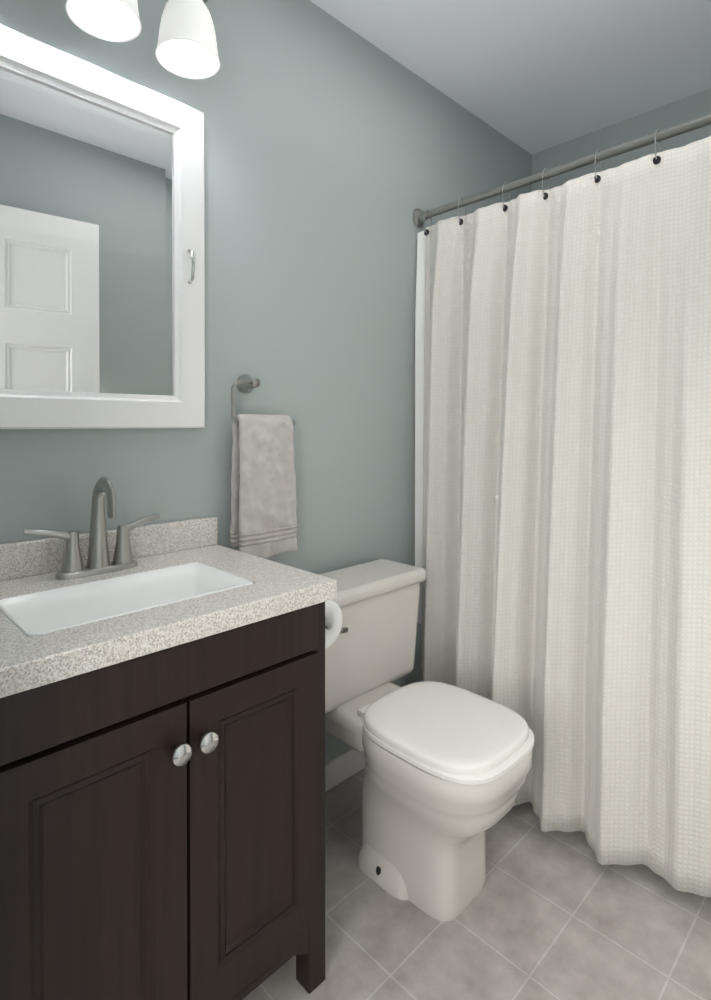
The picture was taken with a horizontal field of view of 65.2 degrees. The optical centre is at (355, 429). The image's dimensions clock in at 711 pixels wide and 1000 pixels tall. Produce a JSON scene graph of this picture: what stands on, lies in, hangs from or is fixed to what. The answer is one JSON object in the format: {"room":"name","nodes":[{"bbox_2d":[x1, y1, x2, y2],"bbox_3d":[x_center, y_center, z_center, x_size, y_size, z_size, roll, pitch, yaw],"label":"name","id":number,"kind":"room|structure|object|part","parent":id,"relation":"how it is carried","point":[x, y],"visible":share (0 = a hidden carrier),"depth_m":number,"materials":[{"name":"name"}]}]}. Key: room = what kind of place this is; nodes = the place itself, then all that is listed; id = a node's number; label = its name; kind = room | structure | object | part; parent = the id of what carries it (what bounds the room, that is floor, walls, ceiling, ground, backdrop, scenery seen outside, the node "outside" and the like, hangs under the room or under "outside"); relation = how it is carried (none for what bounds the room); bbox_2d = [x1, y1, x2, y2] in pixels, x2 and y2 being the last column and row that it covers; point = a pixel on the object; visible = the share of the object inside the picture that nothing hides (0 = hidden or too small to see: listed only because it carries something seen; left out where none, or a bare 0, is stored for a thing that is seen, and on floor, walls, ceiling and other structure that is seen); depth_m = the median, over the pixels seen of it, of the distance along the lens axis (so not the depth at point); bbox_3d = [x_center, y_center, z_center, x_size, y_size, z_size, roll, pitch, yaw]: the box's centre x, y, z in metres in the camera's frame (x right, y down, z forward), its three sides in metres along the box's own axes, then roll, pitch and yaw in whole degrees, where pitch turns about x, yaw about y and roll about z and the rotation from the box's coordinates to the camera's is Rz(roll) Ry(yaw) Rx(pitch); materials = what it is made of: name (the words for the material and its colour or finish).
{"room":"bathroom","nodes":[
{"label":"bathroom","id":0,"kind":"room"},
{"bbox_2d":[0,0,531,762],"bbox_3d":[-0.528,-0.080,1.387,3.945,2.440,0.100,-1,1,-45],"label":"wall","id":1,"kind":"structure","parent":0,"point":[336,152],"depth_m":1.68,"materials":[{"name":"grey paint"}]},
{"bbox_2d":[0,24,204,428],"bbox_3d":[-0.582,-0.403,1.221,0.558,0.803,0.052,-1,1,-45],"label":"upper cabinet","id":2,"kind":"object","parent":1,"relation":"attached to","point":[102,264],"visible":1,"depth_m":1.24,"materials":[{"name":"white paint"}]},
{"bbox_3d":[-0.590,-0.403,1.228,0.400,0.645,0.001,-1,1,-45],"label":"glass","id":3,"kind":"part","parent":2,"relation":"part of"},
{"bbox_3d":[-0.406,-0.404,1.375,0.008,0.088,0.026,-1,1,-45],"label":"handle","id":4,"kind":"part","parent":2,"relation":"part of","materials":[{"name":"silver metal"}]},
{"bbox_2d":[65,0,219,78],"bbox_3d":[-0.535,-1.006,1.161,0.600,0.322,0.194,-1,1,-45],"label":"sconce","id":5,"kind":"object","parent":1,"relation":"attached to","point":[186,46],"visible":1,"depth_m":1.22,"materials":[{"name":"white glass"}]},
{"bbox_3d":[-0.517,-0.917,1.144,0.143,0.143,0.143,-1,1,-45],"label":"lamp shade","id":6,"kind":"part","parent":5,"relation":"part of","materials":[{"name":"white glass"}]},
{"bbox_3d":[-0.384,-0.918,1.275,0.143,0.143,0.143,-1,1,-45],"label":"lamp shade","id":7,"kind":"part","parent":5,"relation":"part of","materials":[{"name":"white glass"}]},
{"bbox_2d":[230,374,297,558],"bbox_3d":[-0.254,0.098,1.523,0.206,0.498,0.091,-1,1,-45],"label":"towel ring","id":8,"kind":"object","parent":1,"relation":"attached to","point":[263,504],"visible":0.98,"depth_m":1.48,"materials":[{"name":"grey fabric"}]},
{"bbox_2d":[325,748,364,791],"bbox_3d":[-0.056,1.094,1.782,0.873,0.085,0.012,-1,1,-45],"label":"baseboard","id":9,"kind":"structure","parent":1,"relation":"attached to","point":[339,769],"depth_m":1.79,"materials":[{"name":"white paint"}]},
{"bbox_2d":[413,114,710,896],"bbox_3d":[0.662,0.144,1.501,0.250,1.911,1.406,-1,1,-45],"label":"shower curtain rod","id":10,"kind":"object","parent":1,"relation":"attached to","point":[563,445],"visible":0.94,"depth_m":1.53,"materials":[{"name":"white fabric"}]},
{"bbox_3d":[0.727,-0.778,1.556,0.068,0.068,1.406,-1,1,-45],"label":"rail","id":11,"kind":"part","parent":10,"relation":"part of","materials":[{"name":"silver metal"}]},
{"bbox_2d":[243,768,710,999],"bbox_3d":[0.002,1.175,0.861,3.945,0.060,1.610,-1,1,-45],"label":"floor","id":12,"kind":"structure","parent":0,"point":[554,915],"depth_m":1.26,"materials":[{"name":"tile"}]},
{"bbox_2d":[0,477,341,999],"bbox_3d":[-0.387,0.622,1.109,0.766,1.043,0.499,-1,1,-45],"label":"bathroom vanity","id":13,"kind":"object","parent":12,"relation":"on","point":[162,761],"visible":1,"depth_m":0.92,"materials":[{"name":"brown wood"}]},
{"bbox_2d":[23,477,159,579],"bbox_3d":[-0.528,0.202,1.166,0.278,0.205,0.116,-1,1,-45],"label":"faucet","id":14,"kind":"object","parent":13,"relation":"on","point":[99,566],"depth_m":1.17,"materials":[{"name":"silver metal"}]},
{"bbox_3d":[-0.383,0.714,0.818,0.282,0.533,0.020,-1,1,-45],"label":"door","id":15,"kind":"part","parent":13,"relation":"part of","materials":[{"name":"brown wood"}]},
{"bbox_2d":[0,562,252,636],"bbox_3d":[-0.423,0.368,1.049,0.405,0.128,0.235,-1,1,-45],"label":"basin","id":16,"kind":"object","parent":13,"relation":"in","point":[48,611],"depth_m":1.10,"materials":[{"name":"white ceramic"}]},
{"bbox_3d":[-0.282,0.394,0.915,0.567,0.090,0.020,-1,1,-45],"label":"drawer","id":17,"kind":"part","parent":13,"relation":"part of","materials":[{"name":"brown wood"}]},
{"bbox_3d":[-0.281,0.513,0.883,0.034,0.034,0.029,-1,1,-45],"label":"knob","id":18,"kind":"part","parent":13,"relation":"part of","materials":[{"name":"silver metal"}]},
{"bbox_3d":[-0.246,0.513,0.916,0.034,0.034,0.029,-1,1,-45],"label":"knob","id":19,"kind":"part","parent":13,"relation":"part of","materials":[{"name":"silver metal"}]},
{"bbox_3d":[-0.179,0.712,1.019,0.279,0.533,0.020,-1,1,-45],"label":"door","id":20,"kind":"part","parent":13,"relation":"part of","materials":[{"name":"brown wood"}]},
{"bbox_2d":[318,559,533,921],"bbox_3d":[0.134,0.789,1.477,0.512,0.702,0.648,-1,1,-45],"label":"toilet","id":21,"kind":"object","parent":12,"relation":"on","point":[447,768],"visible":0.9,"depth_m":1.36,"materials":[{"name":"white ceramic"}]},
{"bbox_3d":[-0.056,0.531,1.467,0.085,0.031,0.018,-1,1,-45],"label":"handle","id":22,"kind":"part","parent":21,"relation":"part of","materials":[{"name":"silver metal"}]},
{"bbox_3d":[-0.023,0.458,1.634,0.512,0.044,0.198,-1,1,-45],"label":"lid","id":23,"kind":"part","parent":21,"relation":"part of","materials":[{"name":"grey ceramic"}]},
{"bbox_3d":[0.218,0.735,1.392,0.334,0.039,0.410,-1,1,-45],"label":"seat","id":24,"kind":"part","parent":21,"relation":"part of","materials":[{"name":"white plastic"}]},
{"bbox_2d":[310,0,710,154],"bbox_3d":[0.002,-1.325,0.837,3.945,0.060,1.610,-1,1,-45],"label":"ceiling","id":25,"kind":"structure","parent":0,"point":[531,77],"depth_m":1.93,"materials":[{"name":"white paint"}]},
{"bbox_2d":[532,88,710,191],"bbox_3d":[1.407,-0.087,2.162,0.100,2.440,1.510,-1,1,-45],"label":"wall","id":26,"kind":"structure","parent":0,"point":[684,110],"depth_m":2.35,"materials":[{"name":"grey paint"}]}
]}

